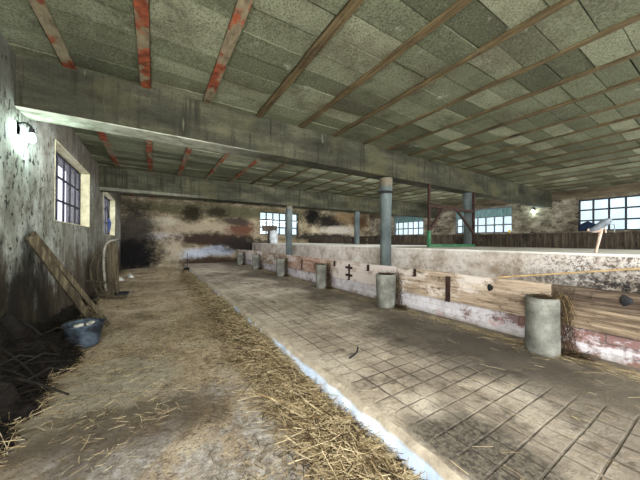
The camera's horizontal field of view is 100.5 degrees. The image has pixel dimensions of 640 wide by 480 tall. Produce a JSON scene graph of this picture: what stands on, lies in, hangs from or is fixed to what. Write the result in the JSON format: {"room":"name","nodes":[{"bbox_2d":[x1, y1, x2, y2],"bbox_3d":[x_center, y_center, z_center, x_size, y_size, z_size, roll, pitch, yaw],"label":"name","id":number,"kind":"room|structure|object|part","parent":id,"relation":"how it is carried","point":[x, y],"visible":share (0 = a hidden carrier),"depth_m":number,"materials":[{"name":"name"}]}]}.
{"room":"farm building","nodes":[
{"label":"farm building","id":0,"kind":"room"},
{"bbox_2d":[0,33,120,324],"bbox_3d":[-4.665,-0.463,4.587,0.420,3.900,18.520,0,0,-32],"label":"wall","id":1,"kind":"structure","parent":0,"point":[28,290],"depth_m":3.52,"materials":[{"name":"paint"}]},
{"bbox_2d":[16,119,35,142],"bbox_3d":[-3.393,-1.248,3.070,0.166,0.227,0.100,0,0,-32],"label":"wall lamp","id":2,"kind":"object","parent":1,"relation":"attached to","point":[31,138],"visible":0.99,"depth_m":3.07,"materials":[{"name":"metal"}]},
{"bbox_3d":[-3.354,-1.187,3.095,0.072,0.105,0.072,0,0,-32],"label":"bulb","id":3,"kind":"part","parent":2,"relation":"part of","materials":[{"name":"white glass"}]},
{"bbox_2d":[54,139,89,226],"bbox_3d":[-4.924,-0.942,5.221,0.204,1.280,2.630,0,0,-32],"label":"window","id":4,"kind":"structure","parent":1,"relation":"in","point":[71,167],"depth_m":5.56,"materials":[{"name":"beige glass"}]},
{"bbox_3d":[-4.994,-0.952,5.178,0.006,1.240,2.570,0,0,-32],"label":"pane","id":5,"kind":"part","parent":4,"relation":"part of","materials":[{"name":"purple glass"}]},
{"bbox_2d":[106,206,110,231],"bbox_3d":[-6.843,-0.664,8.632,0.099,0.815,0.363,0,0,-27],"label":"bundle","id":6,"kind":"object","parent":1,"relation":"hanging from","point":[109,220],"visible":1,"depth_m":8.59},
{"bbox_2d":[103,192,114,235],"bbox_3d":[-7.429,-0.863,9.245,0.204,1.400,2.850,0,0,-32],"label":"window","id":7,"kind":"structure","parent":1,"relation":"in","point":[109,201],"depth_m":10.15,"materials":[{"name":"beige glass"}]},
{"bbox_3d":[-7.499,-0.874,9.202,0.006,1.360,2.790,0,0,-32],"label":"pane","id":8,"kind":"part","parent":7,"relation":"part of","materials":[{"name":"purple glass"}]},
{"bbox_2d":[0,267,339,479],"bbox_3d":[-3.454,1.409,5.342,2.860,0.138,17.920,0,0,-32],"label":"floor","id":9,"kind":"structure","parent":0,"point":[168,455],"depth_m":2.04,"materials":[{"name":"beige concrete"}]},
{"bbox_2d":[0,297,98,454],"bbox_3d":[-3.322,1.060,3.763,0.988,0.706,6.400,0,0,-32],"label":"heap","id":10,"kind":"object","parent":9,"relation":"on","point":[10,324],"visible":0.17,"depth_m":2.55,"materials":[{"name":"brown plant"}]},
{"bbox_2d":[0,354,38,380],"bbox_3d":[-2.470,1.133,2.020,0.055,0.411,0.749,0,0,12],"label":"branch","id":11,"kind":"object","parent":10,"relation":"on","point":[4,362],"visible":0.53,"depth_m":2.15,"materials":[{"name":"brown wood"}]},
{"bbox_2d":[0,345,58,393],"bbox_3d":[-2.609,1.116,2.326,0.467,0.449,0.320,0,0,-32],"label":"branch","id":12,"kind":"object","parent":10,"relation":"on","point":[29,370],"visible":0.75,"depth_m":2.32,"materials":[{"name":"brown wood"}]},
{"bbox_2d":[0,367,68,394],"bbox_3d":[-2.366,1.158,2.142,0.128,0.362,0.498,0,0,38],"label":"branch","id":13,"kind":"object","parent":10,"relation":"on","point":[29,380],"visible":0.87,"depth_m":2.19,"materials":[{"name":"brown wood"}]},
{"bbox_2d":[14,352,72,365],"bbox_3d":[-2.632,1.140,2.380,0.067,0.267,0.844,0,0,8],"label":"branch","id":14,"kind":"object","parent":10,"relation":"on","point":[33,362],"visible":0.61,"depth_m":2.53,"materials":[{"name":"brown wood"}]},
{"bbox_2d":[20,319,70,357],"bbox_3d":[-2.891,1.024,2.898,0.576,0.359,0.268,0,0,12],"label":"branch","id":15,"kind":"object","parent":10,"relation":"on","point":[23,321],"visible":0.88,"depth_m":2.80,"materials":[{"name":"brown wood"}]},
{"bbox_2d":[0,296,103,464],"bbox_3d":[-3.355,1.106,3.619,0.685,0.599,6.056,0,0,-32],"label":"straw","id":16,"kind":"object","parent":10,"relation":"on","point":[55,340],"visible":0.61,"depth_m":2.45,"materials":[{"name":"brown plant"}]},
{"bbox_2d":[0,297,105,467],"bbox_3d":[-3.441,1.310,3.788,0.525,0.199,5.754,0,0,-34],"label":"straw","id":17,"kind":"object","parent":9,"relation":"on","point":[80,362],"visible":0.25,"depth_m":2.14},
{"bbox_2d":[24,235,93,318],"bbox_3d":[-3.385,0.635,3.558,0.073,1.392,0.896,0,0,9],"label":"plank","id":18,"kind":"object","parent":9,"relation":"on","point":[34,243],"visible":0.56,"depth_m":3.43,"materials":[{"name":"brown wood"}]},
{"bbox_2d":[29,231,110,325],"bbox_3d":[-3.384,0.604,3.666,0.041,1.416,0.919,0,0,20],"label":"plank","id":19,"kind":"object","parent":9,"relation":"on","point":[68,276],"visible":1,"depth_m":3.64,"materials":[{"name":"brown wood"}]},
{"bbox_2d":[60,317,105,348],"bbox_3d":[-3.030,1.198,3.413,0.433,0.298,0.433,0,0,-32],"label":"bucket","id":20,"kind":"object","parent":9,"relation":"on","point":[88,336],"visible":0.94,"depth_m":3.33,"materials":[{"name":"metal"}]},
{"bbox_2d":[73,323,83,327],"bbox_3d":[-3.052,1.083,3.365,0.061,0.047,0.101,0,0,41],"label":"chunk","id":21,"kind":"object","parent":20,"relation":"on","point":[80,324],"visible":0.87,"depth_m":3.35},
{"bbox_2d":[86,320,94,325],"bbox_3d":[-2.994,1.083,3.472,0.061,0.047,0.101,0,0,-11],"label":"chunk","id":22,"kind":"object","parent":20,"relation":"on","point":[91,322],"visible":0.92,"depth_m":3.45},
{"bbox_2d":[86,239,128,298],"bbox_3d":[-4.908,0.646,6.200,0.824,1.352,0.517,0,0,-19],"label":"sled","id":23,"kind":"object","parent":9,"relation":"on","point":[112,248],"visible":1,"depth_m":6.26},
{"bbox_3d":[-5.164,0.740,6.180,0.326,0.980,0.111,0,0,-32],"label":"handle","id":24,"kind":"part","parent":23,"relation":"part of","materials":[{"name":"brown wood"}]},
{"bbox_3d":[-5.177,0.820,6.274,0.205,0.909,0.173,0,0,-32],"label":"handle","id":25,"kind":"part","parent":23,"relation":"part of","materials":[{"name":"wood"}]},
{"bbox_3d":[-4.911,0.578,6.250,0.328,1.214,0.052,0,0,-32],"label":"handle","id":26,"kind":"part","parent":23,"relation":"part of","materials":[{"name":"brown wood"}]},
{"bbox_2d":[2,269,312,479],"bbox_3d":[-4.054,1.387,6.298,2.254,0.134,14.039,0,0,-32],"label":"litter","id":27,"kind":"object","parent":9,"relation":"on","point":[174,269],"visible":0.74,"depth_m":2.71,"materials":[{"name":"beige plant"}]},
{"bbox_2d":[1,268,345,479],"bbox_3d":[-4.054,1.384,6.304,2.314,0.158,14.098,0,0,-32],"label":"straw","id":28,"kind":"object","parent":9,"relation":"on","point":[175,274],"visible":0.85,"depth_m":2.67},
{"bbox_2d":[183,253,189,270],"bbox_3d":[-5.773,0.981,11.573,0.333,0.812,0.338,0,0,-32],"label":"rod","id":29,"kind":"object","parent":9,"relation":"on","point":[186,268],"visible":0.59,"depth_m":11.55,"materials":[{"name":"grey metal"}]},
{"bbox_2d":[258,393,324,421],"bbox_3d":[-0.245,1.330,2.139,0.700,0.038,0.037,0,0,34],"label":"stalk","id":30,"kind":"object","parent":9,"relation":"on","point":[259,393],"visible":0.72,"depth_m":2.16,"materials":[{"name":"beige plant"}]},
{"bbox_2d":[176,271,426,479],"bbox_3d":[-2.456,1.307,5.827,0.817,0.310,11.742,0,0,-32],"label":"straw","id":31,"kind":"object","parent":9,"relation":"on","point":[238,327],"visible":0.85,"depth_m":2.06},
{"bbox_2d":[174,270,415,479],"bbox_3d":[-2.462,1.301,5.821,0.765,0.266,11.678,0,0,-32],"label":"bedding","id":32,"kind":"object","parent":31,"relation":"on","point":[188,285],"visible":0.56,"depth_m":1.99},
{"bbox_2d":[120,195,369,268],"bbox_3d":[-2.837,-0.409,16.485,16.100,3.900,0.350,0,0,-32],"label":"wall","id":33,"kind":"structure","parent":0,"point":[155,232],"depth_m":14.05,"materials":[{"name":"paint"}]},
{"bbox_2d":[260,212,297,234],"bbox_3d":[-2.541,-0.997,16.605,2.580,1.380,0.040,0,0,-32],"label":"window","id":34,"kind":"structure","parent":33,"relation":"in","point":[266,218],"depth_m":16.57,"materials":[{"name":"clear glass"}]},
{"bbox_2d":[0,0,639,213],"bbox_3d":[1.956,-2.114,8.827,16.080,0.225,18.720,0,0,-32],"label":"ceiling","id":35,"kind":"structure","parent":0,"point":[539,94],"depth_m":3.27,"materials":[{"name":"concrete"}]},
{"bbox_2d":[99,166,436,217],"bbox_3d":[0.210,-1.714,11.674,15.330,0.733,0.408,0,0,-32],"label":"ceiling beam","id":36,"kind":"structure","parent":35,"relation":"attached to","point":[111,180],"depth_m":9.39,"materials":[{"name":"concrete"}]},
{"bbox_2d":[15,53,551,207],"bbox_3d":[3.022,-1.751,7.157,15.330,0.658,0.388,0,0,-32],"label":"ceiling beam","id":37,"kind":"structure","parent":35,"relation":"attached to","point":[45,91],"depth_m":4.05,"materials":[{"name":"concrete"}]},
{"bbox_2d":[186,262,639,479],"bbox_3d":[-1.050,1.383,6.838,2.778,0.290,17.920,0,0,-32],"label":"floor","id":38,"kind":"structure","parent":0,"point":[448,429],"depth_m":2.30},
{"bbox_2d":[237,253,242,264],"bbox_3d":[-4.015,0.938,13.403,0.305,0.614,0.300,0,0,-32],"label":"pipe stub","id":39,"kind":"object","parent":38,"relation":"on","point":[239,255],"visible":0.92,"depth_m":13.27,"materials":[{"name":"grey concrete"}]},
{"bbox_2d":[236,250,245,264],"bbox_3d":[-3.919,0.900,13.337,0.675,0.798,0.417,0,0,32],"label":"tuft","id":40,"kind":"object","parent":38,"relation":"on","point":[245,250],"visible":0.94,"depth_m":13.36,"materials":[{"name":"brown plant"}]},
{"bbox_2d":[252,255,258,268],"bbox_3d":[-2.747,0.939,11.365,0.305,0.614,0.300,0,0,-32],"label":"pipe stub","id":41,"kind":"object","parent":38,"relation":"on","point":[255,258],"visible":0.85,"depth_m":11.23,"materials":[{"name":"grey concrete"}]},
{"bbox_2d":[276,258,284,276],"bbox_3d":[-1.347,0.939,9.115,0.305,0.614,0.300,0,0,-32],"label":"pipe stub","id":42,"kind":"object","parent":38,"relation":"on","point":[280,265],"visible":0.9,"depth_m":8.99,"materials":[{"name":"grey concrete"}]},
{"bbox_2d":[316,264,326,288],"bbox_3d":[0.027,0.940,6.907,0.282,0.613,0.281,0,0,-32],"label":"pipe stub","id":43,"kind":"object","parent":38,"relation":"on","point":[320,272],"visible":0.9,"depth_m":6.79,"materials":[{"name":"grey concrete"}]},
{"bbox_2d":[184,264,463,479],"bbox_3d":[-2.245,1.373,6.095,0.108,0.290,17.920,0,0,-32],"label":"trim","id":44,"kind":"structure","parent":38,"relation":"attached to","point":[421,459],"depth_m":1.92,"materials":[{"name":"white concrete"}]},
{"bbox_2d":[376,273,395,308],"bbox_3d":[1.233,0.940,4.973,0.375,0.616,0.367,0,0,-32],"label":"pipe stub","id":45,"kind":"object","parent":38,"relation":"on","point":[386,286],"visible":0.84,"depth_m":4.82,"materials":[{"name":"grey concrete"}]},
{"bbox_2d":[208,265,639,479],"bbox_3d":[-1.353,1.227,7.147,2.672,0.033,13.106,0,0,-32],"label":"straw","id":46,"kind":"object","parent":38,"relation":"on","point":[616,368],"visible":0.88,"depth_m":2.69,"materials":[{"name":"beige plant"}]},
{"bbox_2d":[253,253,263,269],"bbox_3d":[-2.637,0.921,11.293,0.643,0.814,0.405,0,0,32],"label":"tuft","id":47,"kind":"object","parent":46,"relation":"on","point":[259,255],"visible":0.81,"depth_m":11.29,"materials":[{"name":"brown plant"}]},
{"bbox_2d":[275,255,289,276],"bbox_3d":[-1.234,0.908,9.043,0.644,0.806,0.382,0,0,32],"label":"tuft","id":48,"kind":"object","parent":46,"relation":"on","point":[286,260],"visible":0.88,"depth_m":9.06,"materials":[{"name":"brown plant"}]},
{"bbox_2d":[313,261,333,288],"bbox_3d":[0.134,0.915,6.836,0.676,0.760,0.423,0,0,34],"label":"tuft","id":49,"kind":"object","parent":46,"relation":"on","point":[328,270],"visible":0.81,"depth_m":6.84,"materials":[{"name":"brown plant"}]},
{"bbox_2d":[373,268,408,310],"bbox_3d":[1.347,0.913,4.913,0.697,0.796,0.405,0,0,32],"label":"tuft","id":50,"kind":"object","parent":46,"relation":"on","point":[397,306],"visible":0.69,"depth_m":4.89,"materials":[{"name":"brown plant"}]},
{"bbox_2d":[519,288,602,364],"bbox_3d":[2.578,0.913,2.893,0.734,0.782,0.427,0,0,43],"label":"tuft","id":51,"kind":"object","parent":46,"relation":"on","point":[568,352],"visible":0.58,"depth_m":2.88,"materials":[{"name":"brown plant"}]},
{"bbox_2d":[525,294,560,357],"bbox_3d":[2.480,0.941,2.968,0.312,0.614,0.311,0,0,-32],"label":"pipe stub","id":52,"kind":"object","parent":38,"relation":"on","point":[542,327],"visible":0.88,"depth_m":2.85,"materials":[{"name":"grey concrete"}]},
{"bbox_2d":[243,259,639,368],"bbox_3d":[0.079,1.217,7.541,0.120,0.520,17.920,0,0,-32],"label":"wall","id":53,"kind":"structure","parent":0,"point":[614,348],"depth_m":3.71,"materials":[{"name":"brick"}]},
{"bbox_2d":[246,254,261,261],"bbox_3d":[-3.134,0.843,12.537,0.052,0.226,2.388,0,0,-32],"label":"board","id":54,"kind":"object","parent":53,"relation":"on","point":[249,257],"visible":0.39,"depth_m":12.98,"materials":[{"name":"wood"}]},
{"bbox_2d":[246,250,261,255],"bbox_3d":[-3.129,0.619,12.540,0.044,0.213,2.388,0,0,-32],"label":"board","id":55,"kind":"object","parent":54,"relation":"on","point":[248,252],"visible":0.78,"depth_m":12.63,"materials":[{"name":"brown wood"}]},
{"bbox_2d":[262,257,287,266],"bbox_3d":[-1.799,0.844,10.394,0.050,0.226,2.638,0,0,-32],"label":"board","id":56,"kind":"object","parent":53,"relation":"on","point":[264,259],"visible":0.56,"depth_m":10.73,"materials":[{"name":"brown wood"}]},
{"bbox_2d":[262,252,287,259],"bbox_3d":[-1.794,0.621,10.397,0.042,0.211,2.638,0,0,-32],"label":"board","id":57,"kind":"object","parent":56,"relation":"on","point":[264,254],"visible":0.89,"depth_m":10.36,"materials":[{"name":"brown wood"}]},
{"bbox_2d":[288,261,329,275],"bbox_3d":[-0.413,0.845,8.165,0.052,0.226,2.588,0,0,-32],"label":"board","id":58,"kind":"object","parent":53,"relation":"on","point":[295,265],"visible":0.65,"depth_m":8.29,"materials":[{"name":"brown wood"}]},
{"bbox_2d":[288,255,329,264],"bbox_3d":[-0.408,0.621,8.168,0.044,0.211,2.588,0,0,-32],"label":"board","id":59,"kind":"object","parent":58,"relation":"on","point":[307,260],"visible":0.87,"depth_m":8.04,"materials":[{"name":"brown wood"}]},
{"bbox_2d":[330,268,375,285],"bbox_3d":[0.877,0.845,6.094,0.051,0.226,2.268,0,0,-32],"label":"board","id":60,"kind":"object","parent":53,"relation":"on","point":[366,278],"visible":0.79,"depth_m":6.11,"materials":[{"name":"wood"}]},
{"bbox_2d":[345,264,351,279],"bbox_3d":[0.685,0.763,6.328,0.046,0.372,0.260,0,0,-32],"label":"strap","id":61,"kind":"object","parent":60,"relation":"attached to","point":[348,267],"visible":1,"depth_m":6.31,"materials":[{"name":"black metal"}]},
{"bbox_2d":[330,260,396,274],"bbox_3d":[0.882,0.621,6.097,0.043,0.212,2.268,0,0,-32],"label":"board","id":62,"kind":"object","parent":60,"relation":"on","point":[358,267],"visible":0.88,"depth_m":5.95,"materials":[{"name":"beige wood"}]},
{"bbox_2d":[397,279,524,315],"bbox_3d":[2.103,0.846,4.124,0.052,0.226,2.348,0,0,-32],"label":"board","id":63,"kind":"object","parent":53,"relation":"on","point":[493,301],"visible":0.85,"depth_m":3.90,"materials":[{"name":"wood"}]},
{"bbox_2d":[444,276,450,301],"bbox_3d":[2.012,0.773,4.197,0.046,0.392,0.075,0,0,-32],"label":"strap","id":64,"kind":"object","parent":63,"relation":"attached to","point":[447,279],"visible":1,"depth_m":4.19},
{"bbox_2d":[397,267,552,297],"bbox_3d":[2.105,0.622,4.125,0.050,0.212,2.348,0,0,-32],"label":"board","id":65,"kind":"object","parent":63,"relation":"on","point":[510,287],"visible":0.94,"depth_m":3.79,"materials":[{"name":"wood"}]},
{"bbox_2d":[498,267,639,277],"bbox_3d":[3.149,0.403,3.298,1.585,0.244,0.031,0,0,25],"label":"wooden pole","id":66,"kind":"object","parent":65,"relation":"on","point":[637,268],"visible":1,"depth_m":3.29,"materials":[{"name":"brown wood"}]},
{"bbox_2d":[560,305,639,339],"bbox_3d":[3.733,0.846,1.505,0.050,0.226,3.798,0,0,-32],"label":"board","id":67,"kind":"object","parent":53,"relation":"on","point":[614,323],"visible":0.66,"depth_m":2.73,"materials":[{"name":"beige wood"}]},
{"bbox_2d":[552,284,639,315],"bbox_3d":[3.735,0.622,1.506,0.050,0.212,3.798,0,0,-32],"label":"board","id":68,"kind":"object","parent":67,"relation":"on","point":[601,299],"visible":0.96,"depth_m":2.76,"materials":[{"name":"wood"}]},
{"bbox_2d":[252,244,639,293],"bbox_3d":[0.811,0.846,7.996,0.120,1.275,17.920,0,0,-32],"label":"wall","id":69,"kind":"structure","parent":0,"point":[480,264],"depth_m":4.37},
{"bbox_2d":[252,243,639,257],"bbox_3d":[2.304,0.203,8.926,3.652,0.035,17.920,0,0,-32],"label":"floor","id":70,"kind":"structure","parent":0,"point":[526,250],"depth_m":5.08,"materials":[{"name":"grey concrete"}]},
{"bbox_2d":[262,225,276,242],"bbox_3d":[-2.572,-0.278,13.523,0.780,0.900,0.080,0,0,-32],"label":"board","id":71,"kind":"object","parent":70,"relation":"on","point":[268,229],"visible":0.89,"depth_m":13.50,"materials":[{"name":"brown wood"}]},
{"bbox_3d":[-2.560,-0.588,13.507,0.780,0.280,0.040,0,0,-32],"label":"panel","id":72,"kind":"part","parent":71,"relation":"part of","materials":[{"name":"brown wood"}]},
{"bbox_2d":[270,230,278,243],"bbox_3d":[-2.314,-0.162,13.281,0.405,0.670,0.400,0,0,12],"label":"milk churn","id":73,"kind":"object","parent":70,"relation":"on","point":[273,234],"visible":0.93,"depth_m":13.12,"materials":[{"name":"metal"}]},
{"bbox_2d":[354,211,359,243],"bbox_3d":[1.753,-0.574,12.634,0.270,1.540,0.270,0,0,-32],"label":"support column","id":74,"kind":"structure","parent":70,"relation":"on","point":[356,214],"depth_m":12.53,"materials":[{"name":"grey metal"}]},
{"bbox_2d":[427,184,474,246],"bbox_3d":[3.634,-0.614,7.280,2.145,1.605,0.070,0,0,-32],"label":"frame","id":75,"kind":"object","parent":70,"relation":"on","point":[430,226],"visible":0.93,"depth_m":7.02,"materials":[{"name":"metal"}]},
{"bbox_3d":[2.763,-0.832,6.737,0.066,1.185,0.050,0,0,-32],"label":"post","id":76,"kind":"part","parent":75,"relation":"part of","materials":[{"name":"metal"}]},
{"bbox_3d":[3.643,-0.852,7.283,2.071,0.110,0.050,0,0,-32],"label":"rail","id":77,"kind":"part","parent":75,"relation":"part of","materials":[{"name":"metal"}]},
{"bbox_3d":[3.648,0.151,7.289,2.100,0.075,0.070,0,0,-32],"label":"rail","id":78,"kind":"part","parent":75,"relation":"part of","materials":[{"name":"green metal"}]},
{"bbox_3d":[4.519,-0.607,7.830,0.060,1.605,0.060,0,0,-32],"label":"post","id":79,"kind":"part","parent":75,"relation":"part of","materials":[{"name":"metal"}]},
{"bbox_2d":[463,193,471,243],"bbox_3d":[4.513,-0.611,8.086,0.310,1.615,0.310,0,0,-32],"label":"support column","id":80,"kind":"structure","parent":70,"relation":"on","point":[467,197],"depth_m":7.97,"materials":[{"name":"grey metal"}]},
{"bbox_2d":[308,232,639,249],"bbox_3d":[3.903,0.000,9.891,0.100,0.398,17.770,0,0,-32],"label":"wall","id":81,"kind":"structure","parent":70,"relation":"on","point":[587,240],"depth_m":7.26,"materials":[{"name":"brown wood"}]},
{"bbox_2d":[587,218,614,252],"bbox_3d":[3.705,-0.052,3.511,0.092,0.460,0.259,0,0,-32],"label":"tool","id":82,"kind":"object","parent":70,"relation":"on","point":[600,225],"visible":0.99,"depth_m":3.51,"materials":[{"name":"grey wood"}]},
{"bbox_3d":[3.706,-0.193,3.510,0.092,0.178,0.220,0,0,-32],"label":"blade","id":83,"kind":"part","parent":82,"relation":"part of","materials":[{"name":"grey metal"}]},
{"bbox_2d":[369,182,639,249],"bbox_3d":[8.676,-0.351,12.891,0.350,3.900,18.520,0,0,-32],"label":"wall","id":84,"kind":"structure","parent":0,"point":[563,216],"depth_m":11.28,"materials":[{"name":"paint"}]},
{"bbox_2d":[394,216,422,234],"bbox_3d":[5.773,-0.953,17.421,0.040,1.280,2.420,0,0,-32],"label":"window","id":85,"kind":"structure","parent":84,"relation":"in","point":[403,225],"depth_m":17.39,"materials":[{"name":"clear glass"}]},
{"bbox_3d":[5.776,-1.377,17.423,0.012,0.370,2.360,0,0,-32],"label":"panel","id":86,"kind":"part","parent":85,"relation":"part of","materials":[{"name":"teal glass"}]},
{"bbox_2d":[455,206,511,233],"bbox_3d":[8.214,-0.956,13.499,0.040,1.230,2.760,0,0,-32],"label":"window","id":87,"kind":"structure","parent":84,"relation":"in","point":[489,220],"depth_m":13.14,"materials":[{"name":"clear glass"}]},
{"bbox_3d":[8.217,-1.346,13.501,0.012,0.390,2.700,0,0,-32],"label":"panel","id":88,"kind":"part","parent":87,"relation":"part of","materials":[{"name":"teal glass"}]},
{"bbox_3d":[8.213,-0.746,13.498,0.006,0.750,2.700,0,0,-32],"label":"pane","id":89,"kind":"part","parent":87,"relation":"part of","materials":[{"name":"clear glass"}]},
{"bbox_2d":[578,221,594,230],"bbox_3d":[10.244,-0.526,10.128,0.199,0.369,0.596,0,0,-32],"label":"cloth bag","id":90,"kind":"object","parent":84,"relation":"on","point":[584,226],"visible":0.66,"depth_m":10.14,"materials":[{"name":"blue fabric"}]},
{"bbox_2d":[579,195,639,230],"bbox_3d":[10.891,-0.945,9.199,0.040,1.210,2.870,0,0,-32],"label":"window","id":91,"kind":"structure","parent":84,"relation":"in","point":[624,211],"depth_m":9.61,"materials":[{"name":"clear glass"}]},
{"bbox_3d":[0.444,1.220,7.768,0.740,0.520,17.920,0,0,-32],"label":"floor","id":92,"kind":"structure","parent":0,"visible":0},
{"bbox_2d":[286,206,292,254],"bbox_3d":[-1.255,-0.204,10.762,0.270,2.330,0.270,0,0,-32],"label":"support column","id":93,"kind":"structure","parent":92,"relation":"on","point":[289,209],"depth_m":10.65,"materials":[{"name":"grey metal"}]},
{"bbox_2d":[377,177,392,265],"bbox_3d":[1.528,-0.241,6.211,0.322,2.405,0.376,0,0,26],"label":"support column","id":94,"kind":"structure","parent":92,"relation":"on","point":[385,183],"depth_m":6.12,"materials":[{"name":"metal"}]}
]}

